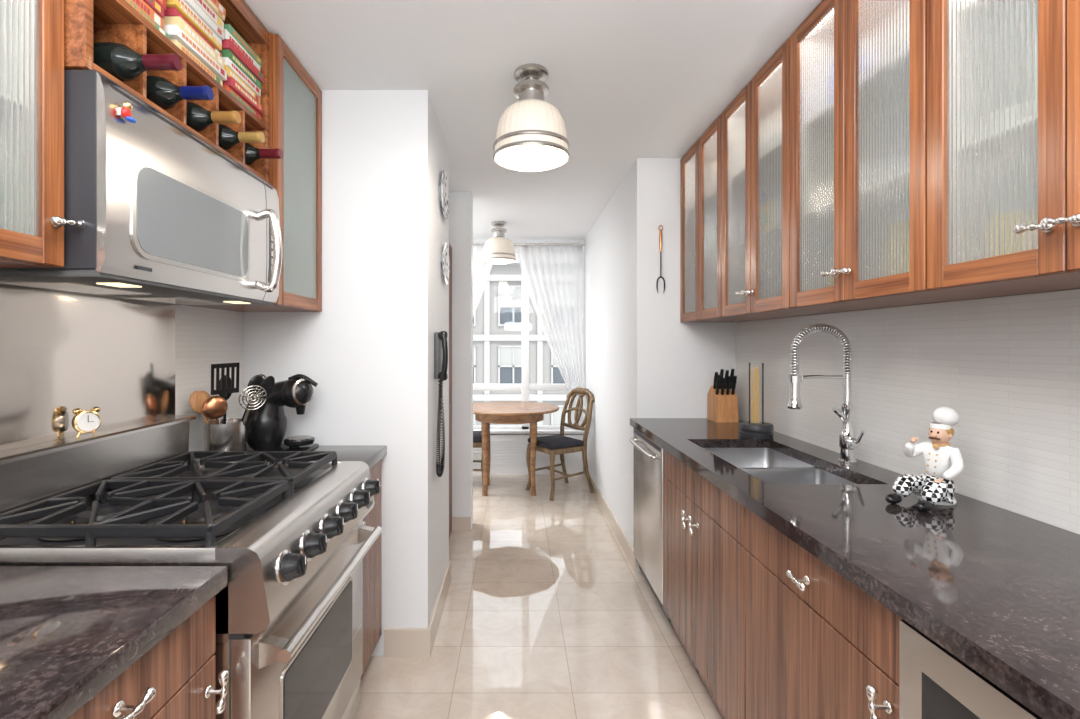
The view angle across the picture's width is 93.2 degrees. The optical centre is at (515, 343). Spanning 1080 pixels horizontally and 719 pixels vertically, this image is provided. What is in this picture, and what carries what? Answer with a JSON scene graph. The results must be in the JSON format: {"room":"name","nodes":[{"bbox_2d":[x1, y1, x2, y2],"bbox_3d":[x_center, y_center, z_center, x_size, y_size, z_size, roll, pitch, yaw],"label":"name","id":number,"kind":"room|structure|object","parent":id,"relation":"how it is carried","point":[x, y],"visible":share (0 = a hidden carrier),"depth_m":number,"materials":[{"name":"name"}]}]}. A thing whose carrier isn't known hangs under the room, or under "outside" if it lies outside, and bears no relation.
{"room":"kitchen","nodes":[
{"label":"kitchen","id":0,"kind":"room"},
{"bbox_2d":[243,90,448,655],"bbox_3d":[-0.837,0.126,2.563,0.907,2.459,0.693,0,0,0],"label":"wall","id":1,"kind":"structure","parent":0,"point":[369,351],"depth_m":2.22,"materials":[{"name":"white paint"}]},
{"bbox_2d":[384,628,427,656],"bbox_3d":[-0.476,1.295,2.211,0.187,0.120,0.012,0,0,0],"label":"baseboard","id":2,"kind":"structure","parent":1,"relation":"attached to","point":[398,642],"depth_m":2.21,"materials":[{"name":"beige tile"}]},
{"bbox_2d":[427,560,450,656],"bbox_3d":[-0.377,1.295,2.558,0.012,0.120,0.705,0,0,0],"label":"baseboard","id":3,"kind":"structure","parent":1,"relation":"attached to","point":[433,626],"depth_m":2.44,"materials":[{"name":"beige stone"}]},
{"bbox_2d":[434,331,447,476],"bbox_3d":[-0.356,0.280,2.406,0.061,0.682,0.134,0,0,-17],"label":"wall phone","id":4,"kind":"object","parent":1,"relation":"attached to","point":[440,338],"visible":1,"depth_m":2.37,"materials":[{"name":"grey plastic"}]},
{"bbox_2d":[439,169,448,219],"bbox_3d":[-0.371,-0.765,2.620,0.022,0.250,0.250,0,0,0],"label":"decorative plate","id":5,"kind":"object","parent":1,"relation":"attached to","point":[443,188],"visible":1,"depth_m":2.65,"materials":[{"name":"white ceramic"}]},
{"bbox_2d":[441,243,449,283],"bbox_3d":[-0.371,-0.420,2.660,0.022,0.210,0.210,0,0,0],"label":"decorative plate","id":6,"kind":"object","parent":1,"relation":"attached to","point":[445,266],"visible":1,"depth_m":2.68,"materials":[{"name":"white ceramic"}]},
{"bbox_2d":[449,192,472,528],"bbox_3d":[-1.313,0.126,3.780,1.974,2.459,0.160,0,0,0],"label":"door","id":7,"kind":"structure","parent":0,"point":[460,203],"depth_m":3.70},
{"bbox_2d":[449,244,451,537],"bbox_3d":[-0.479,0.328,3.305,0.035,2.045,0.750,0,0,0],"label":"slab","id":8,"kind":"object","parent":7,"relation":"attached to","point":[450,247],"visible":0.21,"depth_m":3.60,"materials":[{"name":"white paint"}]},
{"bbox_2d":[452,517,470,530],"bbox_3d":[-0.393,1.305,3.695,0.134,0.100,0.010,0,0,0],"label":"baseboard","id":9,"kind":"structure","parent":7,"relation":"attached to","point":[458,523],"depth_m":3.69,"materials":[{"name":"beige tile"}]},
{"bbox_2d":[473,240,583,245],"bbox_3d":[-0.790,-1.075,5.460,3.019,0.059,0.120,0,0,0],"label":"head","id":10,"kind":"object","parent":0,"point":[474,241],"depth_m":5.40},
{"bbox_2d":[244,0,821,239],"bbox_3d":[-0.450,-1.154,1.850,3.900,0.100,7.500,0,0,0],"label":"ceiling","id":11,"kind":"structure","parent":0,"point":[628,80],"depth_m":2.02,"materials":[{"name":"white paint"}]},
{"bbox_2d":[482,221,515,263],"bbox_3d":[-0.155,-0.927,4.640,0.310,0.352,0.310,0,0,0],"label":"pendant lamp","id":12,"kind":"object","parent":11,"relation":"hanging from","point":[498,249],"visible":1,"depth_m":4.55,"materials":[{"name":"white glass"}]},
{"bbox_2d":[491,226,506,237],"bbox_3d":[-0.155,-1.016,4.640,0.144,0.115,0.144,0,0,0],"label":"socket","id":13,"kind":"object","parent":12,"relation":"attached to","point":[498,232],"depth_m":4.59,"materials":[{"name":"silver metal"}]},
{"bbox_2d":[493,63,569,170],"bbox_3d":[0.062,-0.927,2.070,0.310,0.352,0.310,0,0,0],"label":"pendant lamp","id":14,"kind":"object","parent":11,"relation":"hanging from","point":[531,133],"visible":1,"depth_m":2.00,"materials":[{"name":"white glass"}]},
{"bbox_2d":[514,78,548,100],"bbox_3d":[0.062,-1.016,2.070,0.144,0.115,0.144,0,0,0],"label":"socket","id":15,"kind":"object","parent":14,"relation":"attached to","point":[526,88],"depth_m":2.02,"materials":[{"name":"silver metal"}]},
{"bbox_2d":[354,474,721,718],"bbox_3d":[-0.450,1.405,1.850,3.900,0.100,7.500,0,0,0],"label":"floor","id":16,"kind":"structure","parent":0,"point":[546,614],"depth_m":2.38,"materials":[{"name":"tile"}]},
{"bbox_2d":[68,596,228,718],"bbox_3d":[-0.865,0.919,0.679,0.626,0.872,0.658,0,0,0],"label":"base cabinet","id":17,"kind":"object","parent":16,"relation":"on","point":[175,679],"visible":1,"depth_m":0.88,"materials":[{"name":"brown wood"}]},
{"bbox_2d":[0,284,381,718],"bbox_3d":[-0.820,0.609,1.354,0.725,1.493,0.848,0,0,0],"label":"gas range","id":18,"kind":"object","parent":16,"relation":"on","point":[291,537],"depth_m":1.28,"materials":[{"name":"silver metal"}]},
{"bbox_2d":[0,469,326,544],"bbox_3d":[-0.889,0.444,1.399,0.578,0.022,0.722,0,0,0],"label":"cooktop","id":19,"kind":"object","parent":18,"relation":"in","point":[103,503],"depth_m":1.17,"materials":[{"name":"black metal"}]},
{"bbox_2d":[231,520,362,718],"bbox_3d":[-0.553,0.869,1.399,0.043,0.552,0.750,0,0,0],"label":"oven","id":20,"kind":"object","parent":18,"relation":"in","point":[320,680],"depth_m":1.32,"materials":[{"name":"silver metal"}]},
{"bbox_2d":[360,459,381,680],"bbox_3d":[-0.859,0.919,1.994,0.638,0.872,0.418,0,0,0],"label":"base cabinet","id":21,"kind":"object","parent":16,"relation":"on","point":[372,560],"visible":0.12,"depth_m":2.08,"materials":[{"name":"brown wood"}]},
{"bbox_2d":[246,445,386,468],"bbox_3d":[-0.871,0.460,1.999,0.622,0.040,0.432,0,0,0],"label":"countertop","id":22,"kind":"structure","parent":21,"relation":"on","point":[369,454],"depth_m":2.09,"materials":[{"name":"stone"}]},
{"bbox_2d":[189,362,274,450],"bbox_3d":[-1.037,0.254,1.859,0.264,0.372,0.174,0,0,0],"label":"utensil holder","id":23,"kind":"object","parent":22,"relation":"on","point":[224,434],"visible":0.95,"depth_m":1.83,"materials":[{"name":"silver metal"}]},
{"bbox_2d":[203,418,246,450],"bbox_3d":[-1.065,0.361,1.870,0.140,0.157,0.140,0,0,0],"label":"canister","id":24,"kind":"object","parent":23,"relation":"on","point":[224,434],"depth_m":1.82,"materials":[{"name":"silver metal"}]},
{"bbox_2d":[246,374,318,450],"bbox_3d":[-0.946,0.280,2.060,0.292,0.318,0.170,0,0,0],"label":"coffee machine","id":25,"kind":"object","parent":22,"relation":"on","point":[267,430],"visible":0.82,"depth_m":2.01,"materials":[{"name":"black plastic"}]},
{"bbox_2d":[284,437,314,445],"bbox_3d":[-0.875,0.393,2.060,0.116,0.022,0.116,0,0,0],"label":"drip tray","id":26,"kind":"object","parent":25,"relation":"on","point":[289,441],"depth_m":2.02,"materials":[{"name":"black plastic"}]},
{"bbox_2d":[473,431,482,482],"bbox_3d":[-0.547,0.886,4.926,0.538,0.948,0.422,0,0,-5],"label":"dining chair","id":27,"kind":"object","parent":16,"relation":"on","point":[477,436],"visible":0.04,"depth_m":4.76,"materials":[{"name":"brown wood"}]},
{"bbox_2d":[473,431,481,441],"bbox_3d":[-0.476,0.893,4.932,0.370,0.047,0.390,0,0,-5],"label":"cushion","id":28,"kind":"object","parent":27,"relation":"on","point":[477,436],"depth_m":4.80,"materials":[{"name":"grey fabric"}]},
{"bbox_2d":[473,401,558,495],"bbox_3d":[-0.060,0.968,4.740,0.924,0.776,0.924,0,0,0],"label":"dining table","id":29,"kind":"object","parent":16,"relation":"on","point":[498,412],"visible":0.95,"depth_m":4.54,"materials":[{"name":"brown wood"}]},
{"bbox_2d":[473,434,582,473],"bbox_3d":[-0.790,1.150,5.351,2.980,0.410,0.089,0,0,0],"label":"radiator cover","id":30,"kind":"object","parent":16,"relation":"on","point":[508,452],"visible":0.19,"depth_m":5.31,"materials":[{"name":"white"}]},
{"bbox_2d":[526,387,594,500],"bbox_3d":[0.420,0.886,4.705,0.538,0.948,0.422,0,0,-32],"label":"dining chair","id":31,"kind":"object","parent":16,"relation":"on","point":[553,445],"visible":1,"depth_m":4.65,"materials":[{"name":"brown wood"}]},
{"bbox_2d":[528,435,583,448],"bbox_3d":[0.360,0.893,4.667,0.370,0.047,0.390,0,0,-32],"label":"cushion","id":32,"kind":"object","parent":31,"relation":"on","point":[552,441],"depth_m":4.56,"materials":[{"name":"grey fabric"}]},
{"bbox_2d":[629,428,672,627],"bbox_3d":[0.972,0.920,2.728,0.643,0.870,0.592,0,0,0],"label":"dishwasher","id":33,"kind":"object","parent":16,"relation":"on","point":[648,456],"visible":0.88,"depth_m":2.65,"materials":[{"name":"grey metal"}]},
{"bbox_2d":[663,449,821,718],"bbox_3d":[0.981,0.919,1.992,0.641,0.872,0.865,0,0,0],"label":"base cabinet","id":34,"kind":"object","parent":16,"relation":"on","point":[704,527],"visible":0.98,"depth_m":1.85,"materials":[{"name":"brown wood"}]},
{"bbox_2d":[630,418,1079,718],"bbox_3d":[0.989,0.460,1.304,0.627,0.040,3.448,0,0,0],"label":"countertop","id":35,"kind":"structure","parent":34,"relation":"on","point":[996,588],"depth_m":1.07,"materials":[{"name":"stone"}]},
{"bbox_2d":[707,369,738,422],"bbox_3d":[1.183,0.289,2.911,0.125,0.300,0.148,0,0,0],"label":"knife block","id":36,"kind":"object","parent":35,"relation":"on","point":[722,398],"visible":1,"depth_m":2.86,"materials":[{"name":"brown wood"}]},
{"bbox_2d":[739,363,773,438],"bbox_3d":[1.140,0.265,2.420,0.148,0.350,0.148,0,0,0],"label":"paper towel holder","id":37,"kind":"object","parent":35,"relation":"on","point":[754,429],"visible":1,"depth_m":2.40,"materials":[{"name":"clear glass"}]},
{"bbox_2d":[704,448,855,483],"bbox_3d":[0.980,0.548,1.980,0.392,0.134,0.772,0,0,0],"label":"double sink","id":38,"kind":"object","parent":35,"relation":"in","point":[768,465],"visible":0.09,"depth_m":1.99,"materials":[{"name":"silver metal"}]},
{"bbox_2d":[787,324,864,463],"bbox_3d":[1.137,0.182,1.863,0.256,0.516,0.134,0,0,0],"label":"kitchen faucet","id":39,"kind":"object","parent":35,"relation":"on","point":[848,441],"visible":1,"depth_m":1.89,"materials":[{"name":"silver metal"}]},
{"bbox_2d":[885,407,963,511],"bbox_3d":[1.124,0.306,1.399,0.206,0.267,0.130,0,0,-22],"label":"chef figurine","id":40,"kind":"object","parent":35,"relation":"on","point":[943,462],"visible":1,"depth_m":1.39,"materials":[{"name":"white ceramic"}]},
{"bbox_2d":[746,508,902,718],"bbox_3d":[0.981,0.919,1.242,0.641,0.872,0.633,0,0,0],"label":"base cabinet","id":41,"kind":"object","parent":16,"relation":"on","point":[819,646],"visible":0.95,"depth_m":1.22,"materials":[{"name":"brown wood"}]},
{"bbox_2d":[899,620,1042,718],"bbox_3d":[0.967,0.920,0.615,0.652,0.870,0.610,0,0,0],"label":"built-in appliance","id":42,"kind":"object","parent":16,"relation":"on","point":[934,683],"visible":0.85,"depth_m":0.83,"materials":[{"name":"grey metal"}]},
{"bbox_3d":[-0.865,0.919,0.024,0.626,0.872,0.648,0,0,0],"label":"base cabinet","id":43,"kind":"object","parent":16,"relation":"on","visible":0},
{"bbox_2d":[0,566,226,718],"bbox_3d":[-0.877,0.460,0.346,0.610,0.040,1.333,0,0,0],"label":"countertop","id":44,"kind":"structure","parent":43,"relation":"on","point":[67,633],"depth_m":0.81,"materials":[{"name":"stone"}]},
{"bbox_2d":[584,158,736,571],"bbox_3d":[1.076,0.126,4.215,0.714,2.459,2.370,0,0,0],"label":"wall","id":45,"kind":"structure","parent":0,"point":[640,361],"depth_m":3.07,"materials":[{"name":"white paint"}]},
{"bbox_2d":[473,246,583,428],"bbox_3d":[-0.795,-0.055,5.460,3.030,1.980,0.080,0,0,0],"label":"frame","id":46,"kind":"object","parent":45,"relation":"attached to","point":[525,386],"visible":0.09,"depth_m":5.42,"materials":[{"name":"white"}]},
{"bbox_2d":[473,429,583,433],"bbox_3d":[-0.792,0.920,5.360,3.015,0.030,0.120,0,0,0],"label":"sill","id":47,"kind":"structure","parent":45,"relation":"attached to","point":[492,431],"depth_m":5.30,"materials":[{"name":"white paint"}]},
{"bbox_2d":[473,243,584,245],"bbox_3d":[-0.745,-1.025,5.319,2.910,0.020,0.159,0,0,0],"label":"curtain rod","id":48,"kind":"object","parent":45,"relation":"attached to","point":[581,244],"visible":0.28,"depth_m":5.24,"materials":[{"name":"silver metal"}]},
{"bbox_2d":[473,246,492,315],"bbox_3d":[-0.720,-0.075,5.250,1.060,1.860,0.048,0,0,0],"label":"curtain","id":49,"kind":"object","parent":48,"relation":"hanging from","point":[481,270],"visible":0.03,"depth_m":5.25,"materials":[{"name":"fabric"}]},
{"bbox_2d":[516,246,583,425],"bbox_3d":[0.347,-0.075,5.250,0.695,1.860,0.048,0,0,0],"label":"curtain","id":50,"kind":"object","parent":48,"relation":"hanging from","point":[553,276],"visible":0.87,"depth_m":5.25,"materials":[{"name":"fabric"}]},
{"bbox_2d":[583,466,636,571],"bbox_3d":[0.713,1.305,4.210,0.012,0.100,2.360,0,0,0],"label":"baseboard","id":51,"kind":"structure","parent":45,"relation":"attached to","point":[628,549],"depth_m":3.62,"materials":[{"name":"beige stone"}]},
{"bbox_2d":[656,225,664,292],"bbox_3d":[0.857,-0.502,3.019,0.053,0.404,0.022,0,0,0],"label":"carving fork","id":52,"kind":"object","parent":45,"relation":"attached to","point":[660,233],"visible":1,"depth_m":3.02,"materials":[{"name":"orange metal"}]},
{"bbox_2d":[680,115,787,321],"bbox_3d":[1.143,-0.613,2.725,0.338,0.969,0.600,0,0,0],"label":"upper cabinet","id":53,"kind":"object","parent":45,"relation":"attached to","point":[700,167],"visible":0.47,"depth_m":2.68,"materials":[{"name":"brown wood"}]},
{"bbox_3d":[1.373,0.125,0.615,0.120,2.459,4.830,0,0,0],"label":"wall","id":54,"kind":"structure","parent":0,"visible":0},
{"bbox_2d":[721,38,879,316],"bbox_3d":[1.123,-0.613,2.121,0.378,0.969,0.602,0,0,0],"label":"upper cabinet","id":55,"kind":"object","parent":54,"relation":"attached to","point":[755,126],"visible":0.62,"depth_m":2.07,"materials":[{"name":"brown wood"}]},
{"bbox_2d":[736,289,1079,533],"bbox_3d":[1.308,0.174,1.304,0.008,0.602,3.448,0,0,0],"label":"backsplash","id":56,"kind":"structure","parent":54,"relation":"attached to","point":[1009,366],"depth_m":1.51,"materials":[{"name":"white tile"}]},
{"bbox_2d":[790,0,1063,307],"bbox_3d":[1.123,-0.613,1.516,0.378,0.969,0.602,0,0,0],"label":"upper cabinet","id":57,"kind":"object","parent":54,"relation":"attached to","point":[858,68],"visible":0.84,"depth_m":1.46,"materials":[{"name":"cherry wood"},{"name":"chrome metal"},{"name":"glass"}]},
{"bbox_2d":[927,0,1079,289],"bbox_3d":[1.123,-0.613,0.908,0.378,0.969,0.607,0,0,0],"label":"upper cabinet","id":58,"kind":"object","parent":54,"relation":"attached to","point":[1003,76],"visible":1,"depth_m":1.03,"materials":[{"name":"cherry wood"},{"name":"chrome metal"},{"name":"glass"}]},
{"bbox_3d":[-1.240,0.125,0.209,0.100,2.459,4.017,0,0,0],"label":"wall","id":59,"kind":"structure","parent":0,"visible":0},
{"bbox_2d":[0,0,86,267],"bbox_3d":[-1.027,-0.625,0.725,0.324,0.944,0.624,0,0,0],"label":"upper cabinet","id":60,"kind":"object","parent":59,"relation":"attached to","point":[32,220],"visible":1,"depth_m":0.96,"materials":[{"name":"cherry wood"},{"name":"ribbed glass"},{"name":"polished nickel"}]},
{"bbox_2d":[0,70,281,304],"bbox_3d":[-0.966,-0.344,1.410,0.424,0.423,0.760,0,0,0],"label":"over-range microwave","id":61,"kind":"object","parent":59,"relation":"attached to","point":[170,217],"visible":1,"depth_m":1.18,"materials":[{"name":"grey metal"}]},
{"bbox_2d":[119,101,136,122],"bbox_3d":[-0.823,-0.492,1.081,0.021,0.040,0.036,0,0,0],"label":"magnet","id":62,"kind":"object","parent":61,"relation":"attached to","point":[125,111],"visible":1,"depth_m":1.07,"materials":[{"name":"red plastic"}]},
{"bbox_2d":[64,0,268,181],"bbox_3d":[-1.028,-0.829,1.411,0.321,0.537,0.766,0,0,0],"label":"shelf","id":63,"kind":"object","parent":59,"relation":"attached to","point":[86,22],"visible":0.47,"depth_m":1.33,"materials":[{"name":"brown wood"}]},
{"bbox_2d":[93,42,181,81],"bbox_3d":[-0.894,-0.619,1.121,0.301,0.076,0.076,0,0,0],"label":"wine bottle","id":64,"kind":"object","parent":63,"relation":"in","point":[121,61],"visible":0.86,"depth_m":1.10,"materials":[{"name":"black glass"}]},
{"bbox_2d":[147,76,213,109],"bbox_3d":[-0.909,-0.623,1.266,0.301,0.076,0.076,0,0,0],"label":"wine bottle","id":65,"kind":"object","parent":63,"relation":"in","point":[161,91],"visible":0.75,"depth_m":1.25,"materials":[{"name":"black glass"}]},
{"bbox_2d":[125,0,263,119],"bbox_3d":[-0.996,-0.882,1.410,0.267,0.235,0.699,0,0,0],"label":"cookbooks","id":66,"kind":"object","parent":63,"relation":"in","point":[198,28],"visible":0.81,"depth_m":1.46,"materials":[{"name":"multicoloured paper"}]},
{"bbox_2d":[186,102,240,131],"bbox_3d":[-0.919,-0.627,1.411,0.301,0.076,0.076,0,0,0],"label":"wine bottle","id":67,"kind":"object","parent":63,"relation":"in","point":[199,118],"visible":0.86,"depth_m":1.40,"materials":[{"name":"black glass"}]},
{"bbox_2d":[219,124,264,149],"bbox_3d":[-0.924,-0.631,1.556,0.301,0.076,0.076,0,0,0],"label":"wine bottle","id":68,"kind":"object","parent":63,"relation":"in","point":[228,138],"visible":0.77,"depth_m":1.54,"materials":[{"name":"black glass"}]},
{"bbox_2d":[245,143,282,164],"bbox_3d":[-0.934,-0.635,1.701,0.301,0.076,0.076,0,0,0],"label":"wine bottle","id":69,"kind":"object","parent":63,"relation":"in","point":[252,154],"visible":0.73,"depth_m":1.69,"materials":[{"name":"black glass"}]},
{"bbox_2d":[175,305,242,460],"bbox_3d":[-1.187,0.169,0.948,0.005,0.613,2.535,0,0,0],"label":"backsplash","id":70,"kind":"structure","parent":59,"relation":"attached to","point":[204,337],"depth_m":1.92,"materials":[{"name":"white tile"}]},
{"bbox_2d":[187,33,321,311],"bbox_3d":[-1.014,-0.618,2.005,0.349,0.958,0.415,0,0,0],"label":"upper cabinet","id":71,"kind":"object","parent":59,"relation":"attached to","point":[295,100],"visible":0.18,"depth_m":1.98,"materials":[{"name":"brown wood"}]},
{"label":"outside","id":72,"kind":"structure","parent":0,"visible":0},
{"bbox_2d":[473,264,568,424],"bbox_3d":[0.000,2.355,14.750,44.000,26.000,2.500,0,0,0],"label":"wall","id":73,"kind":"structure","parent":72,"point":[497,269],"depth_m":15.00,"materials":[{"name":"grey stone"}]},
{"bbox_2d":[500,287,521,304],"bbox_3d":[-0.146,-1.405,14.939,0.615,0.498,0.018,0,0,0],"label":"blinds","id":74,"kind":"object","parent":73,"relation":"attached to","point":[506,298],"depth_m":14.93,"materials":[{"name":"grey"}]},
{"bbox_2d":[500,347,521,364],"bbox_3d":[-0.146,0.351,14.939,0.615,0.498,0.018,0,0,0],"label":"blinds","id":75,"kind":"object","parent":73,"relation":"attached to","point":[506,353],"depth_m":14.93,"materials":[{"name":"grey"}]},
{"bbox_2d":[473,253,567,424],"bbox_3d":[-7.510,7.355,14.875,28.980,20.100,0.250,0,0,0],"label":"bands","id":76,"kind":"object","parent":73,"relation":"attached to","point":[540,397],"visible":0.02,"depth_m":14.88,"materials":[{"name":"grey"}]},
{"bbox_2d":[473,286,568,424],"bbox_3d":[-7.055,6.760,14.940,27.250,16.930,0.080,0,0,0],"label":"frames","id":77,"kind":"object","parent":73,"relation":"attached to","point":[499,305],"visible":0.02,"depth_m":14.90,"materials":[{"name":"grey"}]},
{"bbox_2d":[473,307,564,383],"bbox_3d":[-7.055,6.750,14.970,27.190,16.850,0.040,0,0,0],"label":"pane","id":78,"kind":"object","parent":77,"relation":"in","point":[506,313],"visible":0.03,"depth_m":14.95,"materials":[{"name":"grey glass"}]},
{"bbox_2d":[553,407,567,424],"bbox_3d":[1.303,2.108,14.939,0.410,0.498,0.018,0,0,0],"label":"blinds","id":79,"kind":"object","parent":73,"relation":"attached to","point":[556,415],"depth_m":14.93,"materials":[{"name":"grey"}]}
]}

